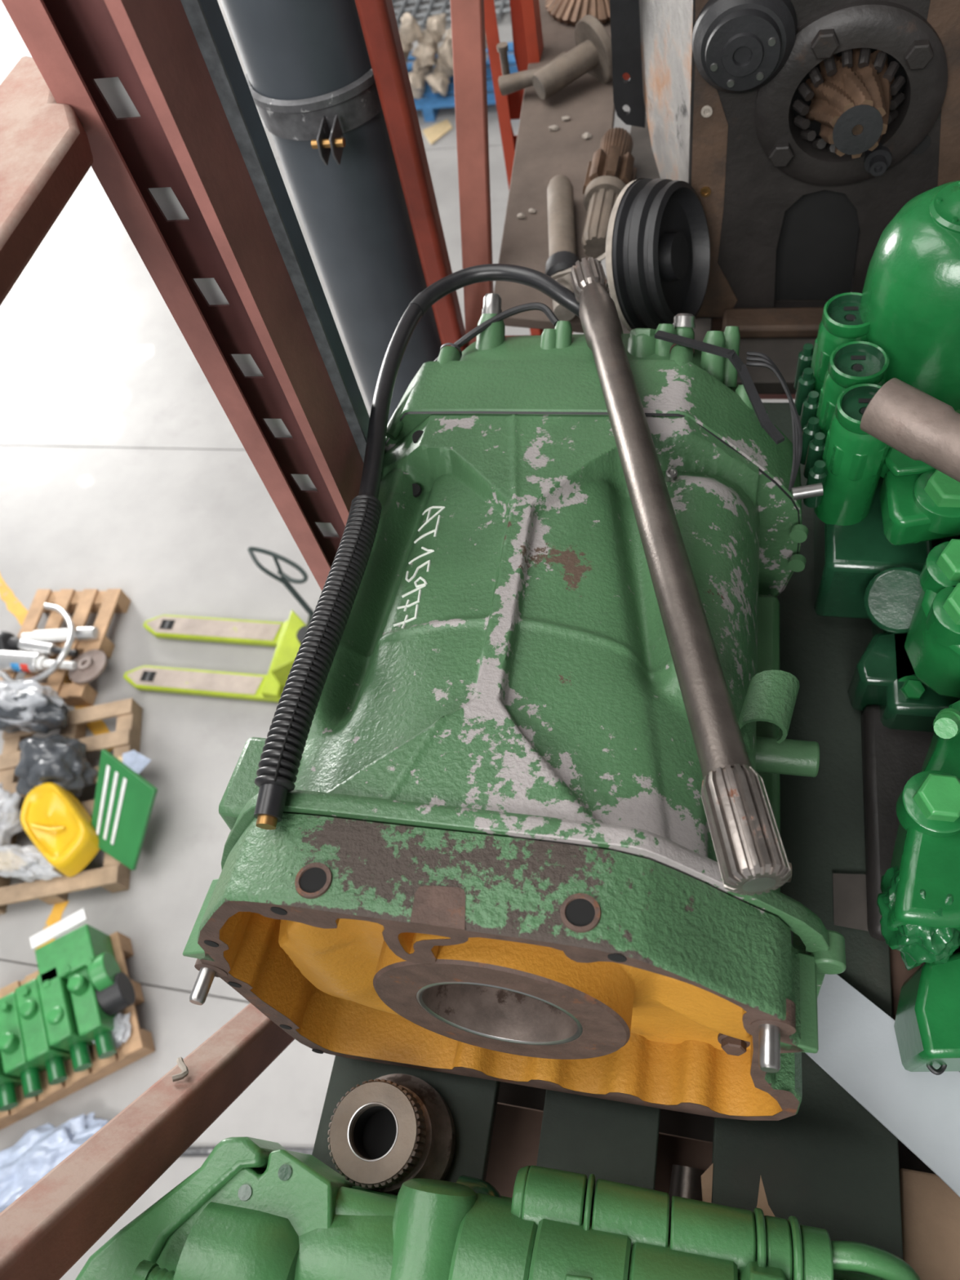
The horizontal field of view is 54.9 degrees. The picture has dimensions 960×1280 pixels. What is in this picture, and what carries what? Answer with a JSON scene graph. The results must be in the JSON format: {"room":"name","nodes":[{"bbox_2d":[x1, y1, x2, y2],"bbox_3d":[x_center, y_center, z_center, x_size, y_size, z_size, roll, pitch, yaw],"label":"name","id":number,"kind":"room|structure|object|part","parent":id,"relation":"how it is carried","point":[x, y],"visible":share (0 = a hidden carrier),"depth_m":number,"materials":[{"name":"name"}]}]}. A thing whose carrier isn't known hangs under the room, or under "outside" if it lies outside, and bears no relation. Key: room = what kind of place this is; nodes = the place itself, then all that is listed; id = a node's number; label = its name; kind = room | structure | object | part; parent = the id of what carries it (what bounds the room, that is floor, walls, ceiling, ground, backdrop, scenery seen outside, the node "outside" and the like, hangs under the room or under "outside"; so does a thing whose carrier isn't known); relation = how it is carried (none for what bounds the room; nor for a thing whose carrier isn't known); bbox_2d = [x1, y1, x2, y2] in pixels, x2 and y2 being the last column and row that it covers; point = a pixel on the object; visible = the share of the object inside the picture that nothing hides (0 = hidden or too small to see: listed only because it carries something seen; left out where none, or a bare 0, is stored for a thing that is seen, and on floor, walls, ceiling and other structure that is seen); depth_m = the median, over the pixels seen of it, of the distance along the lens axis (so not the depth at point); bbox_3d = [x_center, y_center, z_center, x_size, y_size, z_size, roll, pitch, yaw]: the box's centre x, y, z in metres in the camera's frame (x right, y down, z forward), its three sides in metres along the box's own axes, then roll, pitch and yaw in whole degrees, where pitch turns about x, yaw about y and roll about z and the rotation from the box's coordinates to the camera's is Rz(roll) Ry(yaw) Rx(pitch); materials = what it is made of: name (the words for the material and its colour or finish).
{"room":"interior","nodes":[
{"label":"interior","id":0,"kind":"room"},
{"bbox_2d":[0,0,795,1279],"bbox_3d":[-3.696,-2.992,8.261,16.600,0.160,24.000,4,59,13],"label":"floor","id":1,"kind":"structure","parent":0,"point":[122,467],"depth_m":6.43,"materials":[{"name":"concrete"}]},
{"bbox_2d":[34,900,68,951],"bbox_3d":[-2.336,1.560,5.043,0.093,0.001,0.291,4,59,13],"label":"floor marking","id":2,"kind":"object","parent":1,"relation":"on","point":[55,916],"depth_m":5.07,"materials":[{"name":"yellow paint"}]},
{"bbox_2d":[0,1112,107,1212],"bbox_3d":[-2.038,2.435,4.300,0.798,0.229,0.335,-24,57,-4],"label":"plastic sheeting","id":3,"kind":"object","parent":1,"relation":"on","point":[42,1148],"visible":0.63,"depth_m":4.25,"materials":[{"name":"white plastic"}]},
{"bbox_2d":[0,574,114,751],"bbox_3d":[-2.862,0.070,6.080,1.615,0.001,1.357,4,59,13],"label":"floor marking","id":4,"kind":"object","parent":1,"relation":"on","point":[14,605],"depth_m":6.29,"materials":[{"name":"yellow paint"}]},
{"bbox_2d":[0,588,131,706],"bbox_3d":[-2.692,0.038,5.985,0.620,0.142,0.800,0,59,11],"label":"wooden pallet","id":5,"kind":"object","parent":1,"relation":"on","point":[110,602],"visible":0.62,"depth_m":6.01,"materials":[{"name":"brown wood"}]},
{"bbox_2d":[0,631,15,650],"bbox_3d":[-3.058,0.025,5.912,0.183,0.150,0.176,4,59,13],"label":"fitting","id":6,"kind":"object","parent":5,"relation":"on","point":[4,636],"visible":0.6,"depth_m":5.86,"materials":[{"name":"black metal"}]},
{"bbox_2d":[0,603,75,682],"bbox_3d":[-2.709,0.001,5.808,0.482,0.200,0.631,4,59,13],"label":"hose","id":7,"kind":"object","parent":5,"relation":"on","point":[71,628],"visible":0.9,"depth_m":5.70,"materials":[{"name":"white plastic"}]},
{"bbox_2d":[0,649,77,673],"bbox_3d":[-2.760,0.143,5.767,0.533,0.132,0.133,4,59,13],"label":"hydraulic cylinder","id":8,"kind":"object","parent":5,"relation":"on","point":[31,662],"visible":0.98,"depth_m":5.73,"materials":[{"name":"silver metal"}]},
{"bbox_3d":[-2.618,0.152,5.733,0.240,0.090,0.090,4,59,13],"label":"rod","id":9,"kind":"part","parent":8,"relation":"part of","materials":[{"name":"white paint"}]},
{"bbox_2d":[7,636,78,657],"bbox_3d":[-2.787,0.050,5.854,0.551,0.088,0.090,8,60,16],"label":"hydraulic cylinder","id":10,"kind":"object","parent":5,"relation":"on","point":[15,643],"visible":0.9,"depth_m":5.83,"materials":[{"name":"silver metal"}]},
{"bbox_3d":[-2.605,0.074,5.803,0.170,0.043,0.044,8,60,16],"label":"dark rod","id":11,"kind":"part","parent":10,"relation":"part of","materials":[{"name":"black metal"}]},
{"bbox_2d":[20,626,99,642],"bbox_3d":[-2.676,-0.030,5.883,0.501,0.090,0.090,-3,58,9],"label":"hydraulic cylinder","id":12,"kind":"object","parent":5,"relation":"on","point":[82,633],"visible":0.73,"depth_m":5.85,"materials":[{"name":"white paint"}]},
{"bbox_2d":[68,649,107,684],"bbox_3d":[-2.436,0.159,5.729,0.251,0.073,0.251,4,59,13],"label":"disc","id":13,"kind":"object","parent":5,"relation":"on","point":[91,663],"visible":0.98,"depth_m":5.70,"materials":[{"name":"beige metal"}]},
{"bbox_2d":[0,697,142,914],"bbox_3d":[-2.417,0.944,5.364,0.820,0.142,1.150,-12,57,4],"label":"wooden pallet","id":14,"kind":"object","parent":1,"relation":"on","point":[113,877],"visible":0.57,"depth_m":5.44,"materials":[{"name":"brown wood"}]},
{"bbox_2d":[0,782,22,846],"bbox_3d":[-2.776,1.010,5.162,0.396,0.241,0.472,4,59,13],"label":"plastic bag","id":15,"kind":"object","parent":14,"relation":"on","point":[11,824],"visible":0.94,"depth_m":5.16,"materials":[{"name":"white plastic"}]},
{"bbox_2d":[0,844,62,882],"bbox_3d":[-2.536,1.206,5.048,0.590,0.170,0.190,4,59,13],"label":"plastic bag","id":16,"kind":"object","parent":14,"relation":"on","point":[26,863],"visible":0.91,"depth_m":4.99,"materials":[{"name":"white plastic"}]},
{"bbox_2d":[0,680,69,733],"bbox_3d":[-2.759,0.395,5.475,0.731,0.358,0.303,4,59,13],"label":"plastic bag","id":17,"kind":"object","parent":14,"relation":"on","point":[28,706],"visible":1,"depth_m":5.36,"materials":[{"name":"white plastic"}]},
{"bbox_2d":[14,733,97,797],"bbox_3d":[-2.448,0.710,5.245,0.462,0.309,0.416,4,59,13],"label":"plastic bag","id":18,"kind":"object","parent":14,"relation":"on","point":[60,760],"visible":0.81,"depth_m":5.16,"materials":[{"name":"black plastic"}]},
{"bbox_2d":[20,782,99,877],"bbox_3d":[-2.313,1.016,5.060,0.309,0.240,0.514,-42,60,-15],"label":"container","id":19,"kind":"object","parent":14,"relation":"on","point":[53,819],"visible":0.99,"depth_m":5.00,"materials":[{"name":"paint"}]},
{"bbox_2d":[91,749,157,870],"bbox_3d":[-1.952,0.916,4.995,0.385,0.359,0.452,21,64,22],"label":"panel","id":20,"kind":"object","parent":14,"relation":"on","point":[124,802],"visible":0.97,"depth_m":4.97,"materials":[{"name":"green paint"}]},
{"bbox_2d":[117,750,151,773],"bbox_3d":[-1.979,0.704,5.308,0.210,0.058,0.113,17,63,20],"label":"paper card","id":21,"kind":"object","parent":14,"relation":"on","point":[135,761],"visible":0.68,"depth_m":5.28,"materials":[{"name":"paper"}]},
{"bbox_2d":[0,931,155,1129],"bbox_3d":[-2.290,2.040,4.652,1.200,0.142,0.620,-26,57,-5],"label":"wooden pallet","id":22,"kind":"object","parent":1,"relation":"on","point":[140,1043],"visible":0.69,"depth_m":4.51,"materials":[{"name":"brown wood"}]},
{"bbox_2d":[0,908,135,1111],"bbox_3d":[-2.213,1.851,4.513,0.980,0.264,0.670,-27,57,-6],"label":"bank","id":23,"kind":"object","parent":22,"relation":"on","point":[54,1018],"visible":0.98,"depth_m":4.44,"materials":[{"name":"green paint"}]},
{"bbox_3d":[-2.100,1.438,4.604,0.292,0.017,0.060,-28,57,-7],"label":"pale plate","id":24,"kind":"part","parent":23,"relation":"part of","materials":[{"name":"white paint"}]},
{"bbox_2d":[92,1012,131,1048],"bbox_3d":[-1.791,1.912,4.502,0.181,0.072,0.209,4,59,13],"label":"plastic bag","id":25,"kind":"object","parent":22,"relation":"on","point":[121,1033],"visible":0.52,"depth_m":4.49,"materials":[{"name":"white plastic"}]},
{"bbox_2d":[0,0,382,1279],"bbox_3d":[-0.252,0.681,1.477,0.223,6.200,1.423,4,59,13],"label":"frame","id":26,"kind":"object","parent":1,"relation":"on","point":[191,136],"visible":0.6,"depth_m":0.89,"materials":[{"name":"red paint"}]},
{"bbox_2d":[172,1057,188,1081],"bbox_3d":[-0.357,0.511,1.105,0.018,0.029,0.030,-22,57,-3],"label":"hook","id":27,"kind":"object","parent":26,"relation":"attached to","point":[181,1064],"visible":1,"depth_m":1.10,"materials":[{"name":"metal"}]},
{"bbox_3d":[-0.055,0.156,1.767,0.014,6.200,0.084,4,59,13],"label":"post","id":28,"kind":"part","parent":26,"relation":"part of","materials":[{"name":"brown metal"}]},
{"bbox_3d":[1.350,0.168,1.448,2.830,0.210,0.090,4,59,13],"label":"beam","id":29,"kind":"structure","parent":26,"relation":"attached to","visible":0},
{"bbox_2d":[497,1081,935,1173],"bbox_3d":[1.314,0.330,1.256,2.790,0.020,1.650,4,59,13],"label":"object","id":30,"kind":"structure","parent":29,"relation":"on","point":[687,1125],"depth_m":1.25,"materials":[{"name":"metal"}]},
{"bbox_2d":[311,402,959,1259],"bbox_3d":[0.430,0.249,1.359,1.085,0.176,1.480,4,59,13],"label":"shelf slats","id":31,"kind":"object","parent":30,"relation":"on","point":[831,1166],"visible":0.13,"depth_m":1.14,"materials":[{"name":"black metal"}]},
{"bbox_2d":[327,1073,455,1194],"bbox_3d":[-0.108,0.584,1.086,0.144,0.115,0.144,4,59,13],"label":"gear","id":32,"kind":"object","parent":31,"relation":"on","point":[388,1131],"visible":0.95,"depth_m":1.06,"materials":[{"name":"metal"}]},
{"bbox_2d":[75,1137,920,1279],"bbox_3d":[0.030,0.662,0.945,0.923,0.212,0.236,-2,58,10],"label":"pump assembly","id":33,"kind":"object","parent":31,"relation":"on","point":[255,1209],"visible":1,"depth_m":0.92,"materials":[{"name":"green paint"}]},
{"bbox_3d":[-0.136,0.616,0.981,0.140,0.056,0.056,4,59,13],"label":"link rod","id":34,"kind":"part","parent":33,"relation":"part of","materials":[{"name":"green paint"}]},
{"bbox_3d":[0.376,0.617,0.878,0.098,0.050,0.071,4,59,13],"label":"loop arm","id":35,"kind":"part","parent":33,"relation":"part of","materials":[{"name":"green paint"}]},
{"bbox_2d":[182,293,845,1120],"bbox_3d":[0.093,-0.001,1.174,0.652,0.504,0.997,3,59,13],"label":"gearbox","id":36,"kind":"object","parent":31,"relation":"on","point":[491,855],"visible":0.85,"depth_m":0.96,"materials":[{"name":"green paint"}]},
{"bbox_2d":[253,263,579,830],"bbox_3d":[-0.118,-0.192,1.108,0.239,0.170,0.898,14,62,19],"label":"hose","id":37,"kind":"object","parent":36,"relation":"attached to","point":[285,743],"visible":1,"depth_m":1.00,"materials":[{"name":"black rubber"}]},
{"bbox_3d":[0.062,0.060,1.153,0.544,0.402,0.590,4,51,13],"label":"casing","id":38,"kind":"part","parent":36,"relation":"part of","materials":[{"name":"green paint"}]},
{"bbox_2d":[569,257,791,895],"bbox_3d":[0.185,-0.169,1.020,0.053,0.167,0.938,-9,57,5],"label":"shaft","id":39,"kind":"object","parent":36,"relation":"on","point":[752,858],"visible":1,"depth_m":0.86,"materials":[{"name":"metal"}]},
{"bbox_3d":[0.340,0.168,1.144,0.050,0.120,0.510,4,51,13],"label":"rail","id":40,"kind":"part","parent":36,"relation":"part of","materials":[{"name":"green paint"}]},
{"bbox_2d":[668,1164,705,1231],"bbox_3d":[0.235,0.787,1.081,0.048,0.048,0.300,4,59,13],"label":"rod","id":41,"kind":"object","parent":31,"relation":"on","point":[685,1181],"visible":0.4,"depth_m":1.13,"materials":[{"name":"grey metal"}]},
{"bbox_2d":[832,873,868,931],"bbox_3d":[0.504,0.337,1.177,0.102,0.002,0.076,4,59,13],"label":"paper sheet","id":42,"kind":"object","parent":31,"relation":"on","point":[849,891],"visible":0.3,"depth_m":1.18,"materials":[{"name":"paper"}]},
{"bbox_2d":[793,180,959,1075],"bbox_3d":[0.638,-0.079,1.115,0.489,0.516,1.103,4,59,13],"label":"pump","id":43,"kind":"object","parent":31,"relation":"on","point":[886,522],"visible":0.93,"depth_m":1.18,"materials":[{"name":"green metal"}]},
{"bbox_3d":[0.607,-0.242,1.205,0.151,0.014,0.050,-6,57,8],"label":"lip plate","id":44,"kind":"part","parent":43,"relation":"part of","materials":[{"name":"green metal"}]},
{"bbox_2d":[859,180,959,410],"bbox_3d":[0.634,-0.403,1.299,0.224,0.482,0.224,4,59,13],"label":"canister","id":45,"kind":"object","parent":43,"relation":"on","point":[909,300],"depth_m":1.15,"materials":[{"name":"green metal"}]},
{"bbox_2d":[860,377,959,482],"bbox_3d":[0.525,-0.235,1.062,0.069,0.071,0.159,-41,60,-15],"label":"shaft","id":46,"kind":"object","parent":43,"relation":"on","point":[914,423],"visible":1,"depth_m":1.05,"materials":[{"name":"grey metal"}]},
{"bbox_3d":[0.532,0.193,1.048,0.095,0.100,0.308,13,62,18],"label":"long arm","id":47,"kind":"part","parent":43,"relation":"part of"},
{"bbox_2d":[896,770,959,837],"bbox_3d":[0.493,0.175,0.996,0.072,0.058,0.072,4,59,13],"label":"bolt","id":48,"kind":"object","parent":43,"relation":"in","point":[928,805],"depth_m":0.98,"materials":[{"name":"green metal"}]},
{"bbox_2d":[912,469,959,534],"bbox_3d":[0.597,-0.186,1.178,0.084,0.059,0.084,4,59,13],"label":"bolt","id":49,"kind":"object","parent":43,"relation":"in","point":[935,495],"depth_m":1.17,"materials":[{"name":"green metal"}]},
{"bbox_2d":[920,538,959,593],"bbox_3d":[0.580,-0.087,1.119,0.076,0.058,0.076,4,59,13],"label":"bolt","id":50,"kind":"object","parent":43,"relation":"in","point":[940,571],"depth_m":1.11,"materials":[{"name":"green metal"}]},
{"bbox_2d":[925,582,959,647],"bbox_3d":[0.571,-0.033,1.087,0.073,0.058,0.073,4,59,13],"label":"bolt","id":51,"kind":"object","parent":43,"relation":"in","point":[942,599],"depth_m":1.09,"materials":[{"name":"green metal"}]},
{"bbox_2d":[804,973,959,1197],"bbox_3d":[0.480,0.501,1.063,0.108,0.028,0.292,-40,60,-14],"label":"panel","id":52,"kind":"object","parent":31,"relation":"on","point":[858,1045],"visible":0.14,"depth_m":1.06,"materials":[{"name":"grey metal"}]},
{"bbox_2d":[899,1168,959,1279],"bbox_3d":[0.529,0.706,1.045,0.120,0.100,0.171,4,59,13],"label":"cardboard sheet","id":53,"kind":"object","parent":31,"relation":"on","point":[931,1209],"visible":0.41,"depth_m":1.02,"materials":[{"name":"brown cardboard"}]},
{"bbox_2d":[123,546,313,702],"bbox_3d":[-1.556,-0.135,5.317,1.492,1.065,0.540,4,59,13],"label":"truck","id":54,"kind":"object","parent":1,"relation":"on","point":[287,636],"visible":0.81,"depth_m":5.66,"materials":[{"name":"yellow paint"}]},
{"bbox_3d":[-1.073,0.055,5.501,0.170,0.200,0.432,4,59,13],"label":"heel frame","id":55,"kind":"part","parent":54,"relation":"part of","materials":[{"name":"yellow paint"}]},
{"bbox_3d":[-0.952,-0.145,5.062,0.187,0.516,0.069,21,64,22],"label":"handle stem","id":56,"kind":"part","parent":54,"relation":"part of","materials":[{"name":"green metal"}]},
{"bbox_2d":[93,0,369,537],"bbox_3d":[-0.112,0.079,1.827,0.145,6.200,0.066,4,59,13],"label":"upright","id":57,"kind":"structure","parent":1,"relation":"on","point":[113,90],"depth_m":0.96,"materials":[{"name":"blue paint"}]},
{"bbox_2d":[180,1146,313,1156],"bbox_3d":[-1.056,2.363,4.268,0.827,0.040,0.049,-4,58,9],"label":"pipe","id":58,"kind":"object","parent":1,"relation":"on","point":[201,1150],"visible":0.27,"depth_m":4.29,"materials":[{"name":"silver metal"}]},
{"bbox_2d":[220,0,441,422],"bbox_3d":[-0.201,-0.754,1.887,0.250,7.000,0.279,-42,60,-15],"label":"pipe","id":59,"kind":"object","parent":1,"relation":"on","point":[309,77],"visible":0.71,"depth_m":1.61,"materials":[{"name":"grey metal"}]},
{"bbox_2d":[422,119,452,144],"bbox_3d":[-0.377,-4.718,8.583,0.263,0.010,0.303,-22,57,-3],"label":"cardboard sheet","id":60,"kind":"object","parent":1,"relation":"on","point":[433,133],"visible":1,"depth_m":8.59,"materials":[{"name":"beige cardboard"}]},
{"bbox_2d":[391,0,510,29],"bbox_3d":[-0.422,-7.563,10.333,2.444,0.078,2.822,4,59,13],"label":"wire mesh","id":61,"kind":"object","parent":1,"relation":"on","point":[443,5],"visible":0.16,"depth_m":9.77,"materials":[{"name":"metal"}]},
{"bbox_2d":[406,41,518,122],"bbox_3d":[-0.394,-5.360,8.910,1.800,0.145,1.030,4,59,13],"label":"pallet","id":62,"kind":"object","parent":1,"relation":"on","point":[430,105],"visible":0.09,"depth_m":8.67,"materials":[{"name":"paint"}]},
{"bbox_2d":[408,70,425,99],"bbox_3d":[-0.604,-5.185,8.615,0.187,0.243,0.171,27,67,25],"label":"scrap casting","id":63,"kind":"object","parent":62,"relation":"on","point":[417,81],"visible":0.75,"depth_m":8.55,"materials":[{"name":"grey metal"}]},
{"bbox_2d":[410,44,435,67],"bbox_3d":[-0.517,-5.370,8.491,0.235,0.210,0.167,17,63,20],"label":"scrap casting","id":64,"kind":"object","parent":63,"relation":"on","point":[425,54],"visible":1,"depth_m":8.44,"materials":[{"name":"beige metal"}]},
{"bbox_2d":[399,13,423,43],"bbox_3d":[-0.649,-5.558,8.418,0.180,0.250,0.167,-38,59,-13],"label":"scrap casting","id":65,"kind":"object","parent":64,"relation":"on","point":[410,29],"visible":1,"depth_m":8.37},
{"bbox_2d":[412,58,432,79],"bbox_3d":[-0.548,-5.376,8.726,0.181,0.227,0.220,17,63,20],"label":"scrap casting","id":66,"kind":"object","parent":62,"relation":"on","point":[416,67],"visible":0.46,"depth_m":8.65,"materials":[{"name":"beige metal"}]},
{"bbox_2d":[417,44,436,67],"bbox_3d":[-0.520,-5.566,8.837,0.167,0.250,0.183,10,61,17],"label":"scrap casting","id":67,"kind":"object","parent":62,"relation":"on","point":[435,58],"visible":0.07,"depth_m":8.86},
{"bbox_2d":[424,71,449,97],"bbox_3d":[-0.386,-5.153,8.561,0.208,0.177,0.212,17,63,20],"label":"scrap casting","id":68,"kind":"object","parent":62,"relation":"on","point":[438,82],"visible":1,"depth_m":8.50,"materials":[{"name":"grey metal"}]},
{"bbox_2d":[432,57,453,78],"bbox_3d":[-0.338,-5.375,8.670,0.234,0.185,0.170,-26,57,-6],"label":"scrap casting","id":69,"kind":"object","parent":62,"relation":"on","point":[439,66],"visible":0.45,"depth_m":8.63,"materials":[{"name":"beige metal"}]},
{"bbox_2d":[438,38,453,68],"bbox_3d":[-0.296,-5.344,8.422,0.189,0.239,0.178,3,59,13],"label":"scrap casting","id":70,"kind":"object","parent":69,"relation":"on","point":[445,50],"visible":0.78,"depth_m":8.36,"materials":[{"name":"beige metal"}]},
{"bbox_2d":[426,13,446,42],"bbox_3d":[-0.387,-5.521,8.359,0.183,0.232,0.180,29,68,26],"label":"scrap casting","id":71,"kind":"object","parent":70,"relation":"on","point":[437,24],"visible":1,"depth_m":8.28,"materials":[{"name":"beige metal"}]},
{"bbox_2d":[442,27,452,47],"bbox_3d":[-0.232,-5.553,8.535,0.187,0.198,0.243,-37,59,-12],"label":"scrap casting","id":72,"kind":"object","parent":69,"relation":"on","point":[448,33],"visible":0.21,"depth_m":8.50,"materials":[{"name":"beige metal"}]},
{"bbox_3d":[-0.105,-5.354,8.633,0.190,0.200,0.243,0,89,-9],"label":"scrap casting","id":73,"kind":"object","parent":62,"relation":"on","visible":0},
{"bbox_2d":[484,31,487,49],"bbox_3d":[-0.004,-5.526,8.483,0.211,0.237,0.183,-39,59,-14],"label":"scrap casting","id":74,"kind":"object","parent":73,"relation":"on","point":[485,32],"visible":0.05,"depth_m":8.46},
{"bbox_3d":[-0.796,-5.379,8.769,0.200,0.190,0.243,0,35,1],"label":"scrap casting","id":75,"kind":"object","parent":62,"relation":"on","visible":0},
{"bbox_2d":[399,31,413,60],"bbox_3d":[-0.717,-5.567,8.668,0.190,0.229,0.179,-42,60,-15],"label":"scrap casting","id":76,"kind":"object","parent":75,"relation":"on","point":[406,47],"visible":0.33,"depth_m":8.61,"materials":[{"name":"beige metal"}]},
{"bbox_2d":[354,0,573,351],"bbox_3d":[0.066,-0.947,2.434,0.148,6.200,1.102,4,59,13],"label":"frame","id":77,"kind":"object","parent":1,"relation":"on","point":[470,20],"visible":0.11,"depth_m":1.84,"materials":[{"name":"red paint"}]},
{"bbox_3d":[-0.012,-0.499,2.169,0.048,6.200,0.050,4,59,13],"label":"post","id":78,"kind":"part","parent":77,"relation":"part of","materials":[{"name":"red metal"}]},
{"bbox_2d":[622,72,630,79],"bbox_3d":[1.598,-1.452,2.193,2.905,0.125,0.050,4,59,13],"label":"beam","id":79,"kind":"structure","parent":77,"relation":"attached to","point":[626,76],"depth_m":2.47,"materials":[{"name":"red metal"}]},
{"bbox_2d":[493,0,615,333],"bbox_3d":[0.218,-1.264,2.258,0.245,0.025,1.504,0,58,11],"label":"board","id":80,"kind":"object","parent":79,"relation":"on","point":[541,154],"visible":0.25,"depth_m":2.17,"materials":[{"name":"brown wood"}]},
{"bbox_2d":[516,212,525,218],"bbox_3d":[0.092,-0.948,2.063,0.020,0.010,0.016,-10,57,5],"label":"flake","id":81,"kind":"object","parent":80,"relation":"on","point":[520,215],"visible":1,"depth_m":2.06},
{"bbox_2d":[528,208,536,213],"bbox_3d":[0.117,-0.961,2.067,0.018,0.008,0.014,4,59,13],"label":"flake","id":82,"kind":"object","parent":80,"relation":"on","point":[531,210],"visible":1,"depth_m":2.06,"materials":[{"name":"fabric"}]},
{"bbox_2d":[548,124,559,130],"bbox_3d":[0.177,-1.234,2.226,0.025,0.010,0.017,4,59,13],"label":"flake","id":83,"kind":"object","parent":80,"relation":"on","point":[553,127],"visible":1,"depth_m":2.22,"materials":[{"name":"fabric"}]},
{"bbox_2d":[496,14,613,99],"bbox_3d":[0.182,-1.410,2.263,0.274,0.154,0.153,-19,57,-1],"label":"shaft","id":84,"kind":"object","parent":80,"relation":"on","point":[592,54],"visible":0.95,"depth_m":2.24,"materials":[{"name":"metal"}]},
{"bbox_3d":[0.138,-1.401,2.300,0.187,0.056,0.074,-14,57,2],"label":"lever arm","id":85,"kind":"part","parent":84,"relation":"part of","materials":[{"name":"metal"}]},
{"bbox_2d":[561,115,569,120],"bbox_3d":[0.208,-1.265,2.240,0.021,0.010,0.014,4,59,13],"label":"flake","id":86,"kind":"object","parent":80,"relation":"on","point":[565,117],"visible":1,"depth_m":2.24,"materials":[{"name":"fabric"}]},
{"bbox_2d":[545,174,605,320],"bbox_3d":[0.207,-0.852,1.884,0.163,0.170,0.424,-4,58,9],"label":"bar","id":87,"kind":"object","parent":80,"relation":"on","point":[560,192],"depth_m":1.91,"materials":[{"name":"metal"}]},
{"bbox_3d":[0.204,-0.733,1.770,0.150,0.104,0.043,-3,58,9],"label":"rag strip","id":88,"kind":"part","parent":87,"relation":"part of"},
{"bbox_2d":[545,0,610,25],"bbox_3d":[0.314,-1.755,2.499,0.280,0.052,0.280,4,59,13],"label":"gear","id":89,"kind":"object","parent":80,"relation":"on","point":[566,11],"visible":0.63,"depth_m":2.45,"materials":[{"name":"metal"}]},
{"bbox_2d":[582,132,591,138],"bbox_3d":[0.253,-1.193,2.185,0.019,0.010,0.020,-39,59,-14],"label":"flake","id":90,"kind":"object","parent":80,"relation":"on","point":[586,135],"visible":1,"depth_m":2.18,"materials":[{"name":"paint"}]},
{"bbox_2d":[582,127,636,259],"bbox_3d":[0.273,-0.957,1.977,0.107,0.107,0.368,4,59,13],"label":"shaft","id":91,"kind":"object","parent":80,"relation":"on","point":[611,168],"visible":0.87,"depth_m":1.94,"materials":[{"name":"metal"}]},
{"bbox_2d":[468,334,795,399],"bbox_3d":[1.402,-0.498,1.671,2.920,0.125,0.060,4,59,13],"label":"beam","id":92,"kind":"structure","parent":77,"relation":"attached to","point":[473,340],"depth_m":1.90,"materials":[{"name":"brown metal"}]},
{"bbox_2d":[605,114,856,394],"bbox_3d":[0.892,-0.957,1.951,1.180,0.055,1.220,4,59,13],"label":"pallet","id":93,"kind":"object","parent":92,"relation":"on","point":[784,353],"visible":0.02,"depth_m":1.74,"materials":[{"name":"brown wood"}]},
{"bbox_2d":[609,0,959,337],"bbox_3d":[0.745,-1.187,1.463,1.090,1.050,0.988,4,59,13],"label":"housing","id":94,"kind":"object","parent":93,"relation":"on","point":[800,130],"depth_m":1.48,"materials":[{"name":"black metal"}]},
{"bbox_2d":[605,177,710,331],"bbox_3d":[0.305,-0.640,1.560,0.142,0.248,0.250,17,63,21],"label":"pulley","id":95,"kind":"object","parent":94,"relation":"on","point":[658,248],"visible":0.93,"depth_m":1.51,"materials":[{"name":"black metal"}]},
{"bbox_3d":[0.764,-0.884,1.270,0.921,1.050,0.025,4,59,13],"label":"plate","id":96,"kind":"part","parent":94,"relation":"part of","materials":[{"name":"black metal"}]},
{"bbox_3d":[-0.308,-5.563,8.806,0.200,0.243,0.190,-1,72,53],"label":"scrap casting","id":97,"kind":"object","parent":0,"visible":0},
{"bbox_2d":[416,29,438,56],"bbox_3d":[-0.489,-5.575,8.621,0.210,0.189,0.199,16,63,20],"label":"scrap casting","id":98,"kind":"object","parent":97,"relation":"on","point":[428,38],"visible":0.49,"depth_m":8.54,"materials":[{"name":"beige metal"}]}
]}

